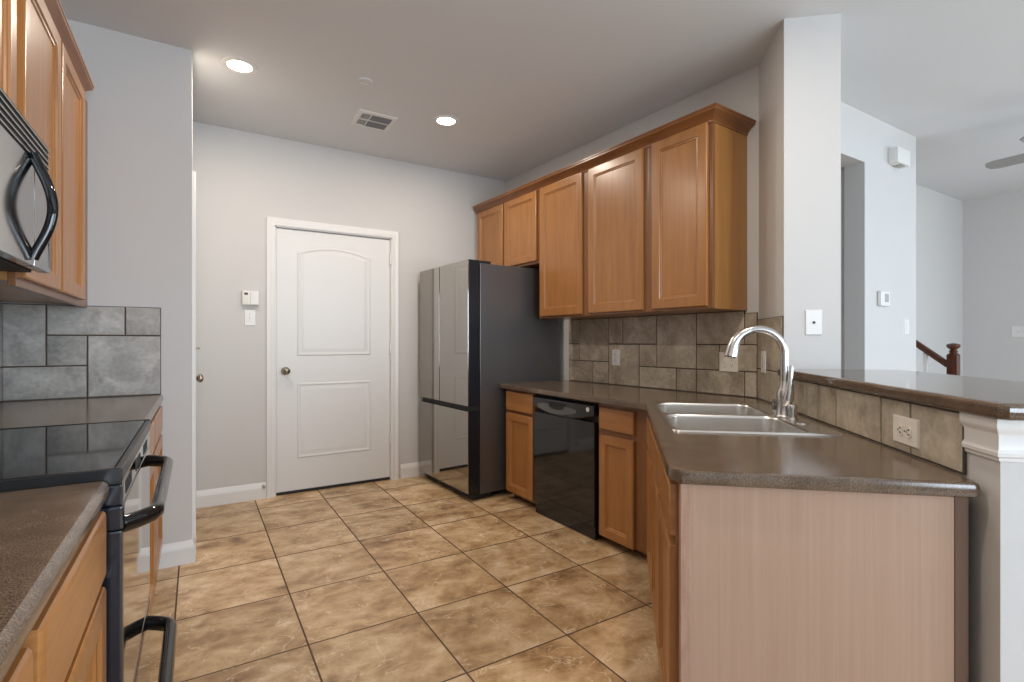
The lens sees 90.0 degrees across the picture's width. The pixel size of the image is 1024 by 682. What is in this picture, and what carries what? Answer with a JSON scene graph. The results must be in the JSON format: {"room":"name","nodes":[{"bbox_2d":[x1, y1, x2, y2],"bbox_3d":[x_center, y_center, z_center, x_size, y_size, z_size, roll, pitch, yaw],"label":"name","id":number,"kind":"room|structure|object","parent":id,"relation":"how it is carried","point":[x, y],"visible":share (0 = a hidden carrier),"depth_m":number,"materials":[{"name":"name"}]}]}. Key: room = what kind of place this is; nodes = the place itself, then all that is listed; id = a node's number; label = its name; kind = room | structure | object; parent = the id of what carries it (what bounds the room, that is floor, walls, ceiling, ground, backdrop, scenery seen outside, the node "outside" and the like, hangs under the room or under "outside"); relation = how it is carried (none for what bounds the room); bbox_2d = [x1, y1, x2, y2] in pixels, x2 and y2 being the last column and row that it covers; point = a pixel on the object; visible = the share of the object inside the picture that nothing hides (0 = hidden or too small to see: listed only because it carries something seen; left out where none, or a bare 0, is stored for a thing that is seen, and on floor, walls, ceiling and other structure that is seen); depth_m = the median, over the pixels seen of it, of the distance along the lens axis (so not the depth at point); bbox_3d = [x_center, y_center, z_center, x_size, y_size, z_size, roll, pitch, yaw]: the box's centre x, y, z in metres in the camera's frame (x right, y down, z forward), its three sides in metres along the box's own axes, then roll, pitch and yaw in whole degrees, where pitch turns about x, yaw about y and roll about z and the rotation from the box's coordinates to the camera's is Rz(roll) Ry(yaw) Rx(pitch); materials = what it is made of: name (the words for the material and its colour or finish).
{"room":"kitchen","nodes":[
{"label":"kitchen","id":0,"kind":"room"},
{"bbox_2d":[1,19,192,543],"bbox_3d":[-2.354,-0.190,2.957,0.865,2.740,1.035,0,0,-32],"label":"wall","id":1,"kind":"structure","parent":0,"point":[140,101],"depth_m":2.64,"materials":[{"name":"grey paint"}]},
{"bbox_2d":[0,0,86,307],"bbox_3d":[-1.900,-0.670,1.939,0.327,1.010,1.171,0,0,-32],"label":"upper cabinet","id":2,"kind":"object","parent":1,"relation":"attached to","point":[51,98],"visible":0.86,"depth_m":1.90,"materials":[{"name":"brown wood"}]},
{"bbox_2d":[44,0,93,91],"bbox_3d":[-1.550,-1.181,1.629,0.102,0.063,1.830,0,0,-32],"label":"crown molding","id":3,"kind":"structure","parent":2,"relation":"attached to","point":[54,7],"depth_m":2.02,"materials":[{"name":"brown wood"}]},
{"bbox_2d":[2,303,160,400],"bbox_3d":[-2.085,0.049,2.508,0.604,0.451,0.009,0,0,-32],"label":"tile backsplash","id":4,"kind":"structure","parent":1,"relation":"attached to","point":[49,351],"depth_m":2.49,"materials":[{"name":"grey tile"}]},
{"bbox_2d":[159,535,195,568],"bbox_3d":[-1.796,1.120,2.733,0.182,0.120,0.101,0,0,-32],"label":"baseboard","id":5,"kind":"structure","parent":1,"relation":"attached to","point":[183,552],"depth_m":2.70,"materials":[{"name":"white paint"}]},
{"bbox_2d":[192,171,195,541],"bbox_3d":[-2.035,0.118,3.186,0.118,2.124,0.892,0,0,-32],"label":"trim","id":6,"kind":"structure","parent":1,"relation":"attached to","point":[193,172],"depth_m":2.83,"materials":[{"name":"white paint"}]},
{"bbox_2d":[196,347,203,382],"bbox_3d":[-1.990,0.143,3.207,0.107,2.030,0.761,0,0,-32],"label":"door knob","id":7,"kind":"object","parent":1,"relation":"in","point":[199,378],"depth_m":3.47,"materials":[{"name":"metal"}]},
{"bbox_2d":[193,121,505,490],"bbox_3d":[-0.915,-0.190,4.628,5.100,2.740,0.300,0,0,-32],"label":"wall","id":8,"kind":"structure","parent":0,"point":[243,178],"depth_m":3.85,"materials":[{"name":"grey paint"}]},
{"bbox_2d":[196,482,265,508],"bbox_3d":[-2.055,1.120,3.740,0.467,0.120,0.016,0,0,-32],"label":"baseboard","id":9,"kind":"structure","parent":8,"relation":"attached to","point":[248,492],"depth_m":3.73,"materials":[{"name":"white paint"}]},
{"bbox_2d":[244,310,255,325],"bbox_3d":[-1.947,-0.178,3.807,0.076,0.120,0.016,0,0,-32],"label":"light switch","id":10,"kind":"object","parent":8,"relation":"attached to","point":[249,315],"visible":1,"depth_m":3.81,"materials":[{"name":"white plastic"}]},
{"bbox_2d":[242,291,258,305],"bbox_3d":[-1.940,-0.324,3.799,0.113,0.107,0.036,0,0,-32],"label":"alarm keypad","id":11,"kind":"object","parent":8,"relation":"attached to","point":[248,297],"visible":1,"depth_m":3.79,"materials":[{"name":"white plastic"}]},
{"bbox_2d":[266,217,398,497],"bbox_3d":[-1.441,0.118,4.176,1.032,2.124,0.118,0,0,-32],"label":"trim","id":12,"kind":"structure","parent":8,"relation":"attached to","point":[272,223],"depth_m":4.03,"materials":[{"name":"white paint"}]},
{"bbox_2d":[276,228,391,495],"bbox_3d":[-1.412,0.152,4.138,0.899,2.049,0.107,0,0,-32],"label":"door","id":13,"kind":"structure","parent":8,"relation":"in","point":[334,347],"depth_m":4.12,"materials":[{"name":"white paint"}]},
{"bbox_2d":[400,462,424,478],"bbox_3d":[-0.866,1.120,4.473,0.220,0.120,0.016,0,0,-32],"label":"baseboard","id":14,"kind":"structure","parent":8,"relation":"attached to","point":[408,470],"depth_m":4.46,"materials":[{"name":"white paint"}]},
{"bbox_2d":[150,475,660,681],"bbox_3d":[2.530,1.210,2.088,8.500,0.060,8.500,0,0,-32],"label":"floor","id":15,"kind":"structure","parent":0,"point":[412,579],"depth_m":2.38,"materials":[{"name":"beige tile"}]},
{"bbox_2d":[2,511,105,681],"bbox_3d":[-0.829,0.747,0.477,0.612,0.867,0.882,0,0,-32],"label":"base cabinet","id":16,"kind":"object","parent":15,"relation":"on","point":[67,641],"visible":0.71,"depth_m":0.75,"materials":[{"name":"brown wood"}]},
{"bbox_2d":[0,481,108,681],"bbox_3d":[-0.567,0.293,0.052,0.616,0.037,1.884,0,0,-32],"label":"countertop","id":17,"kind":"structure","parent":16,"relation":"on","point":[42,530],"depth_m":0.70,"materials":[{"name":"brown stone"}]},
{"bbox_2d":[0,419,176,681],"bbox_3d":[-1.218,0.717,1.214,0.698,0.926,0.766,0,0,-32],"label":"range","id":18,"kind":"object","parent":15,"relation":"on","point":[115,453],"visible":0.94,"depth_m":1.18,"materials":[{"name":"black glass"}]},
{"bbox_2d":[0,419,150,492],"bbox_3d":[-1.251,0.270,1.194,0.621,0.034,0.766,0,0,-32],"label":"cooktop","id":19,"kind":"object","parent":18,"relation":"in","point":[34,457],"depth_m":1.17,"materials":[{"name":"black"}]},
{"bbox_2d":[149,406,162,614],"bbox_3d":[-1.776,0.747,2.015,0.612,0.867,1.170,0,0,-32],"label":"base cabinet","id":20,"kind":"object","parent":15,"relation":"on","point":[156,438],"visible":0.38,"depth_m":2.19,"materials":[{"name":"brown wood"}]},
{"bbox_2d":[0,394,162,428],"bbox_3d":[-1.777,0.293,2.015,0.616,0.037,1.172,0,0,-32],"label":"countertop","id":21,"kind":"structure","parent":20,"relation":"on","point":[27,413],"depth_m":2.05,"materials":[{"name":"brown laminate"}]},
{"bbox_2d":[420,259,559,499],"bbox_3d":[-0.200,0.285,4.339,0.875,1.790,0.838,0,0,-35],"label":"refrigerator","id":22,"kind":"object","parent":15,"relation":"on","point":[482,329],"visible":0.91,"depth_m":3.93,"materials":[{"name":"grey paint"}]},
{"bbox_2d":[506,389,536,505],"bbox_3d":[0.295,0.767,3.873,0.607,0.825,0.386,0,0,-32],"label":"base cabinet","id":23,"kind":"object","parent":15,"relation":"on","point":[520,408],"visible":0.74,"depth_m":3.70,"materials":[{"name":"brown wood"}]},
{"bbox_2d":[533,394,598,539],"bbox_3d":[0.558,0.767,3.437,0.610,0.818,0.638,0,0,-32],"label":"dishwasher","id":24,"kind":"object","parent":15,"relation":"on","point":[566,431],"visible":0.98,"depth_m":3.23,"materials":[{"name":"black metal"}]},
{"bbox_2d":[599,404,647,556],"bbox_3d":[0.863,0.767,2.998,0.608,0.825,0.441,0,0,-32],"label":"base cabinet","id":25,"kind":"object","parent":15,"relation":"on","point":[623,447],"visible":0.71,"depth_m":2.85,"materials":[{"name":"brown wood"}]},
{"bbox_2d":[647,417,968,681],"bbox_3d":[0.864,0.767,1.885,0.657,0.825,1.369,0,0,12],"label":"base cabinet","id":26,"kind":"object","parent":15,"relation":"on","point":[662,491],"depth_m":1.24,"materials":[{"name":"brown wood"}]},
{"bbox_2d":[500,380,979,497],"bbox_3d":[0.778,0.336,2.697,1.262,0.036,3.138,0,0,-11],"label":"countertop","id":27,"kind":"structure","parent":26,"relation":"on","point":[849,462],"depth_m":1.39,"materials":[{"name":"brown stone"}]},
{"bbox_2d":[652,402,843,435],"bbox_3d":[0.922,0.404,2.189,0.562,0.185,0.869,0,0,10],"label":"sink","id":28,"kind":"object","parent":27,"relation":"in","point":[742,418],"visible":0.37,"depth_m":2.18,"materials":[{"name":"silver metal"}]},
{"bbox_2d":[771,399,776,414],"bbox_3d":[1.134,0.280,2.200,0.038,0.067,0.038,0,0,-32],"label":"soap dispenser","id":29,"kind":"object","parent":28,"relation":"on","point":[774,401],"visible":0.59,"depth_m":2.19,"materials":[{"name":"silver metal"}]},
{"bbox_2d":[786,404,798,420],"bbox_3d":[1.123,0.282,2.050,0.044,0.063,0.044,0,0,-32],"label":"air gap","id":30,"kind":"object","parent":28,"relation":"on","point":[792,409],"visible":1,"depth_m":2.04,"materials":[{"name":"silver metal"}]},
{"bbox_2d":[796,422,809,424],"bbox_3d":[1.114,0.310,1.960,0.048,0.006,0.048,0,0,-32],"label":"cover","id":31,"kind":"object","parent":28,"relation":"on","point":[803,423],"visible":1,"depth_m":1.95,"materials":[{"name":"silver metal"}]},
{"bbox_2d":[724,326,794,417],"bbox_3d":[1.033,0.123,2.147,0.270,0.381,0.084,0,0,16],"label":"faucet","id":32,"kind":"object","parent":27,"relation":"on","point":[785,392],"visible":0.96,"depth_m":2.12,"materials":[{"name":"silver metal"}]},
{"bbox_2d":[916,340,960,375],"bbox_3d":[3.734,0.514,4.615,0.100,1.332,0.489,0,0,-32],"label":"stair railing","id":33,"kind":"object","parent":15,"relation":"on","point":[952,361],"visible":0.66,"depth_m":4.45,"materials":[{"name":"brown wood"}]},
{"bbox_2d":[60,0,1023,200],"bbox_3d":[2.530,-1.600,2.088,8.500,0.080,8.500,0,0,-32],"label":"ceiling","id":34,"kind":"structure","parent":0,"point":[528,84],"depth_m":2.90,"materials":[{"name":"white paint"}]},
{"bbox_2d":[221,57,257,74],"bbox_3d":[-1.539,-1.557,2.893,0.184,0.006,0.184,0,0,-32],"label":"recessed light","id":35,"kind":"object","parent":34,"relation":"in","point":[235,64],"visible":1,"depth_m":2.88,"materials":[{"name":"white paint"}]},
{"bbox_2d":[358,77,371,84],"bbox_3d":[-0.880,-1.556,3.064,0.086,0.008,0.086,0,0,-32],"label":"ceiling sensor","id":36,"kind":"object","parent":34,"relation":"attached to","point":[364,81],"visible":1,"depth_m":3.06,"materials":[{"name":"white paint"}]},
{"bbox_2d":[350,109,397,131],"bbox_3d":[-0.976,-1.555,3.613,0.270,0.010,0.265,0,0,-32],"label":"ceiling vent","id":37,"kind":"object","parent":34,"relation":"in","point":[364,118],"visible":1,"depth_m":3.59,"materials":[{"name":"white metal"}]},
{"bbox_2d":[433,115,458,126],"bbox_3d":[-0.465,-1.557,3.613,0.184,0.006,0.184,0,0,-32],"label":"recessed light","id":38,"kind":"object","parent":34,"relation":"in","point":[442,120],"visible":1,"depth_m":3.60,"materials":[{"name":"white paint"}]},
{"bbox_2d":[985,137,1023,168],"bbox_3d":[3.688,-1.390,3.278,1.037,0.340,1.015,0,0,-32],"label":"ceiling fan","id":39,"kind":"object","parent":34,"relation":"hanging from","point":[1017,159],"visible":1,"depth_m":3.61,"materials":[{"name":"white plastic"}]},
{"bbox_2d":[506,13,840,403],"bbox_3d":[0.798,-0.190,3.818,0.532,2.740,3.164,0,0,-32],"label":"wall","id":40,"kind":"structure","parent":0,"point":[793,95],"depth_m":2.47,"materials":[{"name":"grey paint"}]},
{"bbox_2d":[477,190,538,268],"bbox_3d":[0.076,-0.910,4.471,0.347,0.590,0.931,0,0,-35],"label":"upper cabinet","id":41,"kind":"object","parent":40,"relation":"attached to","point":[508,233],"visible":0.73,"depth_m":4.29,"materials":[{"name":"brown wood"}]},
{"bbox_2d":[539,147,678,319],"bbox_3d":[0.649,-0.693,3.642,0.347,1.025,1.083,0,0,-35],"label":"upper cabinet","id":42,"kind":"object","parent":40,"relation":"attached to","point":[594,223],"visible":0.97,"depth_m":3.47,"materials":[{"name":"brown wood"}]},
{"bbox_2d":[473,102,755,213],"bbox_3d":[0.508,-1.214,3.812,0.384,0.070,2.507,0,0,-35],"label":"crown molding","id":43,"kind":"structure","parent":42,"relation":"attached to","point":[717,113],"depth_m":3.12,"materials":[{"name":"brown wood"}]},
{"bbox_2d":[569,311,757,397],"bbox_3d":[0.925,0.069,3.542,0.009,0.496,1.605,0,0,-35],"label":"tile backsplash","id":44,"kind":"structure","parent":40,"relation":"attached to","point":[679,352],"depth_m":3.38,"materials":[{"name":"beige tile"}]},
{"bbox_2d":[612,349,619,365],"bbox_3d":[0.761,0.116,3.763,0.008,0.118,0.074,0,0,-35],"label":"outlet","id":45,"kind":"object","parent":44,"relation":"attached to","point":[615,352],"visible":1,"depth_m":3.76,"materials":[{"name":"white plastic"}]},
{"bbox_2d":[719,352,737,372],"bbox_3d":[1.272,0.120,3.017,0.016,0.118,0.122,0,0,-35],"label":"outlet","id":46,"kind":"object","parent":44,"relation":"attached to","point":[726,364],"visible":0.89,"depth_m":3.02,"materials":[{"name":"beige plastic"}]},
{"bbox_2d":[649,122,746,313],"bbox_3d":[1.081,-0.693,3.016,0.347,1.025,0.437,0,0,-35],"label":"upper cabinet","id":47,"kind":"object","parent":40,"relation":"attached to","point":[698,174],"visible":0.96,"depth_m":2.87,"materials":[{"name":"brown wood"}]},
{"bbox_2d":[805,310,821,334],"bbox_3d":[1.442,-0.092,2.445,0.076,0.122,0.011,0,0,10],"label":"jack plate","id":48,"kind":"object","parent":40,"relation":"attached to","point":[813,318],"visible":1,"depth_m":2.44,"materials":[{"name":"white plastic"}]},
{"bbox_2d":[757,316,965,473],"bbox_3d":[1.231,0.096,2.049,0.009,0.442,1.680,0,0,10],"label":"tile backsplash","id":49,"kind":"structure","parent":40,"relation":"attached to","point":[869,416],"depth_m":1.67,"materials":[{"name":"beige tile"}]},
{"bbox_2d":[761,351,765,372],"bbox_3d":[1.351,0.110,2.755,0.008,0.118,0.074,0,0,10],"label":"outlet","id":50,"kind":"object","parent":49,"relation":"attached to","point":[763,353],"visible":1,"depth_m":2.74,"materials":[{"name":"white plastic"}]},
{"bbox_2d":[893,414,919,449],"bbox_3d":[1.113,0.253,1.450,0.008,0.080,0.124,0,0,10],"label":"outlet","id":51,"kind":"object","parent":49,"relation":"attached to","point":[906,430],"visible":1,"depth_m":1.44,"materials":[{"name":"beige plastic"}]},
{"bbox_2d":[897,424,902,435],"bbox_3d":[1.115,0.253,1.471,0.003,0.033,0.027,0,0,10],"label":"socket","id":52,"kind":"object","parent":51,"relation":"attached to","point":[899,426],"depth_m":1.47,"materials":[{"name":"beige plastic"}]},
{"bbox_2d":[905,426,911,437],"bbox_3d":[1.107,0.253,1.429,0.003,0.033,0.027,0,0,10],"label":"socket","id":53,"kind":"object","parent":51,"relation":"attached to","point":[908,429],"depth_m":1.43,"materials":[{"name":"beige plastic"}]},
{"bbox_2d":[841,167,843,368],"bbox_3d":[1.760,-0.190,4.673,0.120,2.740,2.430,0,0,-32],"label":"wall","id":54,"kind":"structure","parent":0,"point":[842,168],"depth_m":3.62,"materials":[{"name":"grey paint"}]},
{"bbox_2d":[841,102,915,370],"bbox_3d":[2.295,-0.190,3.500,1.780,2.740,0.130,0,0,-32],"label":"wall","id":55,"kind":"structure","parent":0,"point":[880,196],"depth_m":3.59,"materials":[{"name":"grey paint"}]},
{"bbox_2d":[877,291,889,306],"bbox_3d":[2.619,-0.302,3.606,0.137,0.105,0.030,0,0,-32],"label":"thermostat","id":56,"kind":"object","parent":55,"relation":"attached to","point":[883,297],"visible":1,"depth_m":3.58,"materials":[{"name":"white plastic"}]},
{"bbox_2d":[888,146,909,167],"bbox_3d":[2.793,-1.324,3.692,0.200,0.122,0.065,0,0,-32],"label":"door chime","id":57,"kind":"object","parent":55,"relation":"attached to","point":[899,157],"visible":1,"depth_m":3.65,"materials":[{"name":"white plastic"}]},
{"bbox_2d":[904,319,908,334],"bbox_3d":[2.949,-0.110,3.821,0.075,0.120,0.009,0,0,-32],"label":"light switch","id":58,"kind":"object","parent":55,"relation":"attached to","point":[906,321],"visible":1,"depth_m":3.81,"materials":[{"name":"white plastic"}]},
{"bbox_2d":[797,413,1023,681],"bbox_3d":[1.314,0.680,1.774,0.249,1.000,1.377,0,0,10],"label":"wall","id":59,"kind":"structure","parent":0,"point":[996,516],"depth_m":1.13,"materials":[{"name":"grey paint"}]},
{"bbox_2d":[778,369,1023,420],"bbox_3d":[1.417,0.148,1.727,0.530,0.036,1.424,0,0,10],"label":"bar","id":60,"kind":"object","parent":59,"relation":"on","point":[1000,399],"visible":0.97,"depth_m":1.52,"materials":[{"name":"brown laminate"}]},
{"bbox_2d":[959,412,1023,461],"bbox_3d":[1.191,0.215,1.143,0.265,0.094,0.120,0,0,10],"label":"trim","id":61,"kind":"structure","parent":59,"relation":"attached to","point":[992,438],"depth_m":1.12,"materials":[{"name":"white paint"}]},
{"bbox_2d":[916,184,962,375],"bbox_3d":[3.663,-0.190,4.930,3.390,2.740,0.120,0,0,-32],"label":"wall","id":62,"kind":"structure","parent":0,"point":[939,216],"depth_m":5.35,"materials":[{"name":"grey paint"}]},
{"bbox_2d":[963,190,1023,381],"bbox_3d":[6.590,-0.190,3.240,0.120,2.740,6.000,0,0,-32],"label":"wall","id":63,"kind":"structure","parent":0,"point":[993,226],"depth_m":5.47,"materials":[{"name":"grey paint"}]},
{"bbox_2d":[1011,326,1023,336],"bbox_3d":[5.255,-0.105,5.277,0.016,0.120,0.165,0,0,-32],"label":"light switch","id":64,"kind":"object","parent":63,"relation":"attached to","point":[1016,331],"visible":1,"depth_m":5.31,"materials":[{"name":"white plastic"}]},
{"bbox_3d":[-0.580,-0.190,-0.631,0.120,2.740,6.935,0,0,-32],"label":"wall","id":65,"kind":"structure","parent":0,"visible":0},
{"bbox_2d":[0,303,1,401],"bbox_3d":[-1.274,0.049,0.620,0.009,0.451,4.050,0,0,-32],"label":"tile backsplash","id":66,"kind":"structure","parent":65,"relation":"attached to","point":[0,303],"depth_m":2.33,"materials":[{"name":"grey tile"}]},
{"bbox_2d":[0,0,16,107],"bbox_3d":[-1.388,-0.882,1.109,0.327,0.585,0.775,0,0,-32],"label":"upper cabinet","id":67,"kind":"object","parent":65,"relation":"attached to","point":[8,8],"visible":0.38,"depth_m":1.41,"materials":[{"name":"brown wood"}]},
{"bbox_2d":[0,87,58,272],"bbox_3d":[-1.338,-0.395,1.140,0.440,0.379,0.765,0,0,-32],"label":"microwave","id":68,"kind":"object","parent":67,"relation":"attached to","point":[29,204],"visible":1,"depth_m":1.32,"materials":[{"name":"black"}]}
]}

